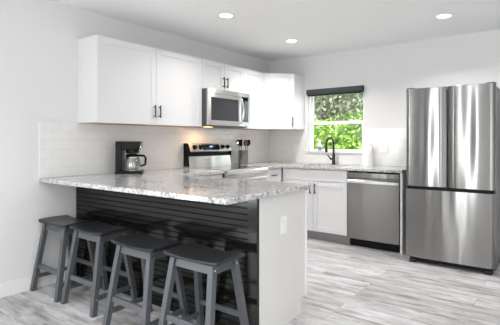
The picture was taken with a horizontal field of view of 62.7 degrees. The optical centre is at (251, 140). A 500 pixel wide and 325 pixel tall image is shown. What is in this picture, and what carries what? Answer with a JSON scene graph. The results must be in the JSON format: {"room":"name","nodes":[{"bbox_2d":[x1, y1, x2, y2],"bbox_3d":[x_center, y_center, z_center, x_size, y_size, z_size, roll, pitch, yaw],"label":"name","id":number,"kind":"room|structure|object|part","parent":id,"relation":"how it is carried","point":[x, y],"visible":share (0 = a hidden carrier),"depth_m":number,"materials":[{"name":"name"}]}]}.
{"room":"kitchen","nodes":[
{"label":"kitchen","id":0,"kind":"room"},
{"bbox_2d":[0,0,269,283],"bbox_3d":[-2.182,0.011,3.050,0.160,2.430,8.320,0,0,37],"label":"wall","id":1,"kind":"structure","parent":0,"point":[39,38],"depth_m":3.43,"materials":[{"name":"white paint"}]},
{"bbox_2d":[0,270,66,297],"bbox_3d":[-2.244,1.171,2.821,0.014,0.112,2.160,0,0,37],"label":"baseboard","id":2,"kind":"structure","parent":1,"relation":"attached to","point":[17,286],"depth_m":3.33,"materials":[{"name":"white paint"}]},
{"bbox_2d":[78,35,201,126],"bbox_3d":[-1.053,-0.538,4.137,0.342,0.761,1.298,0,0,37],"label":"upper cabinet","id":3,"kind":"object","parent":1,"relation":"attached to","point":[120,82],"visible":1,"depth_m":3.86,"materials":[{"name":"white wood"}]},
{"bbox_3d":[-1.146,-0.538,3.800,0.019,0.757,0.646,0,0,37],"label":"door","id":4,"kind":"part","parent":3,"relation":"part of","materials":[{"name":"white wood"}]},
{"bbox_3d":[-0.757,-0.538,4.321,0.019,0.757,0.646,0,0,37],"label":"door","id":5,"kind":"part","parent":3,"relation":"part of","materials":[{"name":"white wood"}]},
{"bbox_2d":[39,122,269,177],"bbox_3d":[-0.751,0.077,4.823,0.008,0.471,3.446,0,0,37],"label":"backsplash","id":6,"kind":"structure","parent":1,"relation":"attached to","point":[65,149],"depth_m":4.11,"materials":[{"name":"tile"}]},
{"bbox_2d":[202,59,243,92],"bbox_3d":[-0.434,-0.753,4.965,0.342,0.330,0.766,0,0,37],"label":"upper cabinet","id":7,"kind":"object","parent":1,"relation":"attached to","point":[215,75],"visible":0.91,"depth_m":4.84,"materials":[{"name":"white wood"}]},
{"bbox_3d":[-0.447,-0.753,4.735,0.019,0.326,0.380,0,0,37],"label":"door","id":8,"kind":"part","parent":7,"relation":"part of","materials":[{"name":"white wood"}]},
{"bbox_2d":[202,88,249,127],"bbox_3d":[-0.388,-0.373,4.931,0.458,0.426,0.760,0,0,37],"label":"microwave","id":9,"kind":"object","parent":7,"relation":"attached to","point":[220,108],"visible":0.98,"depth_m":4.76,"materials":[{"name":"grey metal"}]},
{"bbox_3d":[-0.312,-0.357,4.768,0.026,0.358,0.590,0,0,37],"label":"door","id":10,"kind":"part","parent":9,"relation":"part of","materials":[{"name":"silver metal"}]},
{"bbox_3d":[-0.116,-0.360,4.968,0.068,0.329,0.026,0,0,37],"label":"handle","id":11,"kind":"part","parent":9,"relation":"part of","materials":[{"name":"silver metal"}]},
{"bbox_3d":[-0.096,-0.384,5.059,0.024,0.301,0.134,0,0,37],"label":"control panel","id":12,"kind":"part","parent":9,"relation":"part of","materials":[{"name":"silver glass"}]},
{"bbox_3d":[-0.085,-0.357,5.072,0.026,0.358,0.170,0,0,37],"label":"panel frame","id":13,"kind":"part","parent":9,"relation":"part of","materials":[{"name":"silver metal"}]},
{"bbox_3d":[-0.217,-0.753,5.043,0.019,0.326,0.380,0,0,37],"label":"door","id":14,"kind":"part","parent":7,"relation":"part of","materials":[{"name":"white wood"}]},
{"bbox_2d":[226,69,263,129],"bbox_3d":[-0.087,-0.538,5.457,0.308,0.761,0.433,0,0,37],"label":"upper cabinet","id":15,"kind":"object","parent":1,"relation":"attached to","point":[253,80],"visible":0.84,"depth_m":5.40,"materials":[{"name":"white wood"}]},
{"bbox_3d":[0.028,-0.538,5.371,0.019,0.757,0.431,0,0,37],"label":"door","id":16,"kind":"part","parent":15,"relation":"part of","materials":[{"name":"white wood"}]},
{"bbox_2d":[0,238,499,324],"bbox_3d":[0.364,1.276,1.145,6.520,0.100,8.320,0,0,37],"label":"floor","id":17,"kind":"structure","parent":0,"point":[347,284],"depth_m":3.19,"materials":[{"name":"grey wood"}]},
{"bbox_2d":[30,215,101,302],"bbox_3d":[-1.532,0.936,3.392,0.428,0.580,0.393,0,0,37],"label":"bar stool","id":18,"kind":"object","parent":17,"relation":"on","point":[60,224],"visible":0.77,"depth_m":3.36,"materials":[{"name":"grey wood"}]},
{"bbox_3d":[-1.751,0.952,3.388,0.146,0.550,0.049,0,0,-27],"label":"leg","id":19,"kind":"part","parent":18,"relation":"part of","materials":[{"name":"grey wood"}]},
{"bbox_3d":[-1.474,0.952,3.180,0.049,0.550,0.146,0,0,10],"label":"leg","id":20,"kind":"part","parent":18,"relation":"part of","materials":[{"name":"grey wood"}]},
{"bbox_3d":[-1.532,0.663,3.392,0.428,0.034,0.255,0,0,37],"label":"seat","id":21,"kind":"part","parent":18,"relation":"part of","materials":[{"name":"grey wood"}]},
{"bbox_3d":[-1.591,0.952,3.603,0.049,0.550,0.146,0,0,10],"label":"leg","id":22,"kind":"part","parent":18,"relation":"part of","materials":[{"name":"grey wood"}]},
{"bbox_3d":[-1.313,0.952,3.395,0.146,0.550,0.049,0,0,-27],"label":"leg","id":23,"kind":"part","parent":18,"relation":"part of","materials":[{"name":"grey wood"}]},
{"bbox_2d":[60,221,137,317],"bbox_3d":[-1.157,0.936,3.126,0.428,0.580,0.393,0,0,37],"label":"bar stool","id":24,"kind":"object","parent":17,"relation":"on","point":[99,232],"visible":0.95,"depth_m":3.09,"materials":[{"name":"grey wood"}]},
{"bbox_3d":[-1.375,0.952,3.122,0.146,0.550,0.049,0,0,-27],"label":"leg","id":25,"kind":"part","parent":24,"relation":"part of","materials":[{"name":"grey wood"}]},
{"bbox_3d":[-1.098,0.952,2.915,0.049,0.550,0.146,0,0,10],"label":"leg","id":26,"kind":"part","parent":24,"relation":"part of","materials":[{"name":"grey wood"}]},
{"bbox_3d":[-1.157,0.663,3.126,0.428,0.034,0.255,0,0,37],"label":"seat","id":27,"kind":"part","parent":24,"relation":"part of","materials":[{"name":"grey wood"}]},
{"bbox_3d":[-1.215,0.952,3.337,0.049,0.550,0.146,0,0,10],"label":"leg","id":28,"kind":"part","parent":24,"relation":"part of","materials":[{"name":"grey wood"}]},
{"bbox_3d":[-0.938,0.952,3.129,0.146,0.550,0.049,0,0,-27],"label":"leg","id":29,"kind":"part","parent":24,"relation":"part of","materials":[{"name":"grey wood"}]},
{"bbox_2d":[102,233,188,324],"bbox_3d":[-0.689,0.936,2.689,0.428,0.580,0.393,0,0,37],"label":"bar stool","id":30,"kind":"object","parent":17,"relation":"on","point":[148,248],"visible":0.96,"depth_m":2.66,"materials":[{"name":"grey wood"}]},
{"bbox_3d":[-0.907,0.952,2.686,0.146,0.550,0.049,0,0,-27],"label":"leg","id":31,"kind":"part","parent":30,"relation":"part of","materials":[{"name":"grey wood"}]},
{"bbox_3d":[-0.689,0.663,2.689,0.428,0.034,0.255,0,0,37],"label":"seat","id":32,"kind":"part","parent":30,"relation":"part of","materials":[{"name":"grey wood"}]},
{"bbox_3d":[-0.747,0.952,2.900,0.049,0.550,0.146,0,0,10],"label":"leg","id":33,"kind":"part","parent":30,"relation":"part of","materials":[{"name":"grey wood"}]},
{"bbox_3d":[-0.630,0.952,2.478,0.082,0.550,0.125,0,0,37],"label":"leg","id":34,"kind":"part","parent":30,"relation":"part of","materials":[{"name":"grey wood"}]},
{"bbox_3d":[-0.470,0.952,2.693,0.146,0.550,0.049,0,0,-27],"label":"leg","id":35,"kind":"part","parent":30,"relation":"part of","materials":[{"name":"grey wood"}]},
{"bbox_2d":[76,187,306,324],"bbox_3d":[-0.585,0.786,3.351,2.030,0.880,0.639,0,0,37],"label":"base cabinet","id":36,"kind":"object","parent":17,"relation":"on","point":[273,268],"visible":0.56,"depth_m":2.79,"materials":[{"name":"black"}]},
{"bbox_2d":[39,168,310,204],"bbox_3d":[-0.468,0.330,3.485,2.060,0.032,1.643,0,0,37],"label":"countertop","id":37,"kind":"structure","parent":36,"relation":"on","point":[190,184],"depth_m":2.96,"materials":[{"name":"stone"}]},
{"bbox_2d":[115,141,146,173],"bbox_3d":[-1.166,0.159,3.985,0.286,0.310,0.180,0,0,-7],"label":"coffee maker","id":38,"kind":"object","parent":37,"relation":"on","point":[132,148],"visible":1,"depth_m":3.90,"materials":[{"name":"black plastic"}]},
{"bbox_3d":[-1.273,0.143,3.972,0.060,0.280,0.170,0,0,-7],"label":"water tank","id":39,"kind":"part","parent":38,"relation":"part of","materials":[{"name":"black plastic"}]},
{"bbox_2d":[126,149,138,152],"bbox_3d":[-1.159,0.098,3.986,0.128,0.038,0.128,0,0,-7],"label":"basket","id":40,"kind":"object","parent":38,"relation":"on","point":[127,150],"depth_m":3.93,"materials":[{"name":"black plastic"}]},
{"bbox_3d":[-1.159,0.138,3.986,0.120,0.032,0.120,0,0,-7],"label":"lid","id":41,"kind":"part","parent":38,"relation":"part of","materials":[{"name":"black plastic"}]},
{"bbox_3d":[-1.064,0.193,3.998,0.082,0.125,0.022,0,0,-7],"label":"handle","id":42,"kind":"part","parent":38,"relation":"part of","materials":[{"name":"black plastic"}]},
{"bbox_3d":[0.215,0.786,2.748,0.018,0.880,0.582,0,0,37],"label":"panel","id":43,"kind":"part","parent":36,"relation":"part of","materials":[{"name":"white paint"}]},
{"bbox_2d":[280,215,286,234],"bbox_3d":[0.212,0.556,2.719,0.011,0.120,0.072,0,0,37],"label":"outlet","id":44,"kind":"object","parent":36,"relation":"attached to","point":[283,219],"visible":1,"depth_m":2.71,"materials":[{"name":"white plastic"}]},
{"bbox_3d":[0.386,0.732,2.973,0.022,0.770,0.024,0,0,37],"label":"edge trim","id":45,"kind":"part","parent":36,"relation":"part of","materials":[{"name":"white paint"}]},
{"bbox_2d":[158,242,248,324],"bbox_3d":[-0.282,0.936,2.415,0.428,0.580,0.393,0,0,37],"label":"bar stool","id":46,"kind":"object","parent":17,"relation":"on","point":[198,258],"visible":1,"depth_m":2.39,"materials":[{"name":"grey wood"}]},
{"bbox_3d":[-0.501,0.952,2.412,0.146,0.550,0.049,0,0,-27],"label":"leg","id":47,"kind":"part","parent":46,"relation":"part of","materials":[{"name":"grey wood"}]},
{"bbox_3d":[-0.340,0.952,2.626,0.049,0.550,0.146,0,0,10],"label":"leg","id":48,"kind":"part","parent":46,"relation":"part of","materials":[{"name":"grey wood"}]},
{"bbox_3d":[-0.282,0.663,2.415,0.428,0.034,0.255,0,0,37],"label":"seat","id":49,"kind":"part","parent":46,"relation":"part of","materials":[{"name":"grey wood"}]},
{"bbox_3d":[-0.224,0.952,2.204,0.049,0.550,0.146,0,0,10],"label":"leg","id":50,"kind":"part","parent":46,"relation":"part of","materials":[{"name":"grey wood"}]},
{"bbox_3d":[-0.063,0.952,2.419,0.146,0.550,0.049,0,0,-27],"label":"leg","id":51,"kind":"part","parent":46,"relation":"part of","materials":[{"name":"grey wood"}]},
{"bbox_2d":[203,174,221,177],"bbox_3d":[-0.742,0.786,4.291,0.653,0.880,0.648,0,0,37],"label":"base cabinet","id":52,"kind":"object","parent":17,"relation":"on","point":[213,175],"visible":0.02,"depth_m":4.29,"materials":[{"name":"white wood"}]},
{"bbox_2d":[184,143,267,180],"bbox_3d":[-0.281,0.626,4.851,0.705,1.200,0.762,0,0,37],"label":"range","id":53,"kind":"object","parent":17,"relation":"on","point":[211,156],"visible":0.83,"depth_m":4.84,"materials":[{"name":"grey metal"}]},
{"bbox_3d":[-0.519,0.079,5.029,0.109,0.105,0.750,0,0,37],"label":"control panel","id":54,"kind":"part","parent":53,"relation":"part of","materials":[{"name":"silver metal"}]},
{"bbox_2d":[191,165,262,169],"bbox_3d":[-0.278,0.321,4.849,0.535,0.020,0.756,0,0,37],"label":"cooktop","id":55,"kind":"object","parent":53,"relation":"in","point":[211,167],"depth_m":4.82,"materials":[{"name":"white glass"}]},
{"bbox_2d":[222,173,265,180],"bbox_3d":[-0.302,0.749,4.867,0.650,0.835,0.754,0,0,37],"label":"oven","id":56,"kind":"object","parent":53,"relation":"in","point":[226,175],"depth_m":4.59,"materials":[{"name":"silver metal"}]},
{"bbox_3d":[-0.046,0.345,4.675,0.052,0.072,0.756,0,0,37],"label":"trim","id":57,"kind":"part","parent":53,"relation":"part of","materials":[{"name":"silver metal"}]},
{"bbox_3d":[-0.023,0.426,4.658,0.062,0.023,0.662,0,0,37],"label":"handle","id":58,"kind":"part","parent":53,"relation":"part of","materials":[{"name":"silver metal"}]},
{"bbox_2d":[266,168,281,181],"bbox_3d":[0.050,0.786,5.349,0.653,0.880,0.423,0,0,37],"label":"base cabinet","id":59,"kind":"object","parent":17,"relation":"on","point":[275,175],"visible":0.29,"depth_m":5.18,"materials":[{"name":"white wood"}]},
{"bbox_2d":[283,168,349,243],"bbox_3d":[0.933,0.786,5.300,0.888,0.880,0.653,0,0,37],"label":"base cabinet","id":60,"kind":"object","parent":17,"relation":"on","point":[327,195],"visible":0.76,"depth_m":4.98,"materials":[{"name":"white wood"}]},
{"bbox_3d":[0.585,0.802,5.207,0.442,0.609,0.019,0,0,37],"label":"door","id":61,"kind":"part","parent":60,"relation":"part of","materials":[{"name":"white wood"}]},
{"bbox_2d":[232,162,405,172],"bbox_3d":[0.827,0.330,5.144,2.148,0.032,1.024,0,0,37],"label":"countertop","id":62,"kind":"structure","parent":60,"relation":"on","point":[271,165],"depth_m":5.04,"materials":[{"name":"stone"}]},
{"bbox_2d":[238,150,247,164],"bbox_3d":[-0.114,0.218,5.474,0.132,0.190,0.132,0,0,37],"label":"utensil crock","id":63,"kind":"object","parent":62,"relation":"on","point":[242,154],"visible":1,"depth_m":5.42,"materials":[{"name":"grey ceramic"}]},
{"bbox_2d":[325,137,335,164],"bbox_3d":[1.018,0.129,5.453,0.122,0.369,0.218,0,0,45],"label":"faucet","id":64,"kind":"object","parent":62,"relation":"on","point":[328,138],"visible":1,"depth_m":5.47,"materials":[{"name":"black metal"}]},
{"bbox_3d":[1.035,0.064,5.427,0.029,0.239,0.198,0,0,45],"label":"spout","id":65,"kind":"part","parent":64,"relation":"part of","materials":[{"name":"black metal"}]},
{"bbox_2d":[362,143,372,165],"bbox_3d":[1.463,0.169,5.194,0.140,0.290,0.140,0,0,37],"label":"paper towel roll","id":66,"kind":"object","parent":62,"relation":"on","point":[367,149],"visible":0.98,"depth_m":5.14,"materials":[{"name":"white paper"}]},
{"bbox_3d":[0.941,0.802,4.940,0.442,0.609,0.019,0,0,37],"label":"door","id":67,"kind":"part","parent":60,"relation":"part of","materials":[{"name":"white wood"}]},
{"bbox_2d":[347,171,399,252],"bbox_3d":[1.532,0.788,4.849,0.598,0.876,0.630,0,0,37],"label":"dishwasher","id":68,"kind":"object","parent":17,"relation":"on","point":[373,198],"visible":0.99,"depth_m":4.60,"materials":[{"name":"grey metal"}]},
{"bbox_3d":[1.347,0.467,4.602,0.590,0.035,0.014,0,0,37],"label":"handle","id":69,"kind":"part","parent":68,"relation":"part of","materials":[{"name":"silver metal"}]},
{"bbox_3d":[1.363,0.393,4.623,0.594,0.056,0.035,0,0,37],"label":"control panel","id":70,"kind":"part","parent":68,"relation":"part of","materials":[{"name":"silver metal"}]},
{"bbox_2d":[348,171,399,179],"bbox_3d":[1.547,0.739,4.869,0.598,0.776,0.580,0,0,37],"label":"control panel","id":71,"kind":"object","parent":68,"relation":"in","point":[350,178],"depth_m":4.66,"materials":[{"name":"silver metal"}]},
{"bbox_2d":[400,172,406,254],"bbox_3d":[1.799,0.786,4.676,0.025,0.880,0.623,0,0,37],"label":"end panel","id":72,"kind":"object","parent":17,"relation":"on","point":[403,186],"visible":0.44,"depth_m":4.43,"materials":[{"name":"white"}]},
{"bbox_2d":[406,82,499,275],"bbox_3d":[2.130,0.344,4.271,0.792,1.765,0.830,0,0,37],"label":"refrigerator","id":73,"kind":"object","parent":17,"relation":"on","point":[453,132],"visible":1,"depth_m":3.92,"materials":[{"name":"grey metal"}]},
{"bbox_3d":[1.740,-0.038,4.093,0.381,0.979,0.078,0,0,37],"label":"door","id":74,"kind":"part","parent":73,"relation":"part of","materials":[{"name":"silver metal"}]},
{"bbox_3d":[1.904,0.824,3.970,0.792,0.685,0.078,0,0,37],"label":"freezer drawer","id":75,"kind":"part","parent":73,"relation":"part of","materials":[{"name":"silver metal"}]},
{"bbox_3d":[1.926,1.188,3.998,0.732,0.038,0.050,0,0,37],"label":"kick plate","id":76,"kind":"part","parent":73,"relation":"part of","materials":[{"name":"black plastic"}]},
{"bbox_3d":[2.059,-0.038,3.854,0.405,0.979,0.078,0,0,37],"label":"door","id":77,"kind":"part","parent":73,"relation":"part of","materials":[{"name":"silver metal"}]},
{"bbox_2d":[49,0,499,60],"bbox_3d":[0.364,-1.304,1.145,6.520,0.200,8.320,0,0,37],"label":"ceiling","id":78,"kind":"structure","parent":0,"point":[258,28],"depth_m":4.13,"materials":[{"name":"white paint"}]},
{"bbox_2d":[217,12,234,17],"bbox_3d":[-0.246,-1.199,3.921,0.176,0.007,0.176,0,0,37],"label":"recessed light","id":79,"kind":"object","parent":78,"relation":"in","point":[223,14],"visible":1,"depth_m":3.91,"materials":[{"name":"white paint"}]},
{"bbox_2d":[284,39,298,42],"bbox_3d":[0.476,-1.199,4.917,0.176,0.007,0.176,0,0,37],"label":"recessed light","id":80,"kind":"object","parent":78,"relation":"in","point":[286,40],"visible":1,"depth_m":4.89,"materials":[{"name":"white plastic"}]},
{"bbox_2d":[434,13,453,18],"bbox_3d":[1.845,-1.199,3.937,0.176,0.007,0.176,0,0,37],"label":"recessed light","id":81,"kind":"object","parent":78,"relation":"in","point":[442,15],"visible":1,"depth_m":3.92,"materials":[{"name":"white plastic"}]},
{"bbox_2d":[270,29,499,181],"bbox_3d":[2.808,0.011,4.413,6.200,2.430,0.160,0,0,37],"label":"wall","id":82,"kind":"structure","parent":0,"point":[385,72],"depth_m":5.07,"materials":[{"name":"white paint"}]},
{"bbox_2d":[254,73,304,130],"bbox_3d":[0.343,-0.538,5.779,0.612,0.761,0.601,0,0,37],"label":"upper cabinet","id":83,"kind":"object","parent":82,"relation":"attached to","point":[284,94],"visible":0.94,"depth_m":5.58,"materials":[{"name":"white wood"}]},
{"bbox_3d":[0.371,-0.538,5.574,0.417,0.757,0.019,0,0,-8],"label":"door","id":84,"kind":"part","parent":83,"relation":"part of","materials":[{"name":"white wood"}]},
{"bbox_2d":[294,144,297,152],"bbox_3d":[0.637,0.106,5.919,0.072,0.120,0.011,0,0,37],"label":"outlet","id":85,"kind":"object","parent":82,"relation":"attached to","point":[295,145],"visible":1,"depth_m":5.91,"materials":[{"name":"white plastic"}]},
{"bbox_2d":[309,91,363,152],"bbox_3d":[1.150,-0.281,5.599,0.820,0.884,0.135,0,0,37],"label":"window","id":86,"kind":"structure","parent":82,"relation":"in","point":[312,123],"depth_m":5.70,"materials":[{"name":"white plastic"}]},
{"bbox_2d":[318,141,321,151],"bbox_3d":[0.945,0.075,5.704,0.054,0.158,0.054,0,0,37],"label":"soap bottle","id":87,"kind":"object","parent":86,"relation":"on","point":[319,143],"visible":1,"depth_m":5.69,"materials":[{"name":"white plastic"}]},
{"bbox_2d":[306,85,363,96],"bbox_3d":[1.111,-0.670,5.540,0.822,0.093,0.062,0,0,37],"label":"roller blind","id":88,"kind":"object","parent":86,"relation":"attached to","point":[350,89],"visible":1,"depth_m":5.50,"materials":[{"name":"grey fabric"}]},
{"bbox_3d":[1.161,-0.064,5.613,0.779,0.408,0.030,0,0,37],"label":"sash","id":89,"kind":"part","parent":86,"relation":"part of","materials":[{"name":"white plastic"}]},
{"bbox_3d":[1.179,-0.470,5.638,0.779,0.466,0.027,0,0,37],"label":"sash","id":90,"kind":"part","parent":86,"relation":"part of","materials":[{"name":"white plastic"}]},
{"bbox_2d":[270,128,405,166],"bbox_3d":[1.173,0.077,5.530,2.227,0.471,0.008,0,0,37],"label":"backsplash","id":91,"kind":"structure","parent":82,"relation":"attached to","point":[282,142],"depth_m":5.51,"materials":[{"name":"tile"}]},
{"bbox_2d":[379,144,387,153],"bbox_3d":[1.657,0.102,5.157,0.116,0.120,0.011,0,0,37],"label":"light switch","id":92,"kind":"object","parent":82,"relation":"attached to","point":[383,148],"visible":1,"depth_m":5.15,"materials":[{"name":"white plastic"}]},
{"bbox_2d":[402,144,405,153],"bbox_3d":[1.871,0.102,4.997,0.072,0.120,0.011,0,0,37],"label":"outlet","id":93,"kind":"object","parent":82,"relation":"attached to","point":[403,145],"visible":0.7,"depth_m":5.00,"materials":[{"name":"white plastic"}]},
{"label":"outside","id":94,"kind":"structure","parent":0,"visible":0},
{"bbox_3d":[5.324,1.551,11.284,18.000,0.050,13.820,0,0,37],"label":"ground","id":95,"kind":"structure","parent":94,"visible":0},
{"bbox_2d":[314,93,362,147],"bbox_3d":[2.649,-0.786,10.324,5.979,4.672,3.194,0,0,37],"label":"tree","id":96,"kind":"object","parent":95,"relation":"on","point":[327,103],"visible":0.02,"depth_m":9.51,"materials":[{"name":"green plant"}]},
{"bbox_2d":[314,109,362,148],"bbox_3d":[1.779,0.528,7.969,1.696,2.319,3.501,0,0,-44],"label":"bush","id":97,"kind":"object","parent":95,"relation":"on","point":[348,140],"visible":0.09,"depth_m":7.67,"materials":[{"name":"green plant"}]}
]}

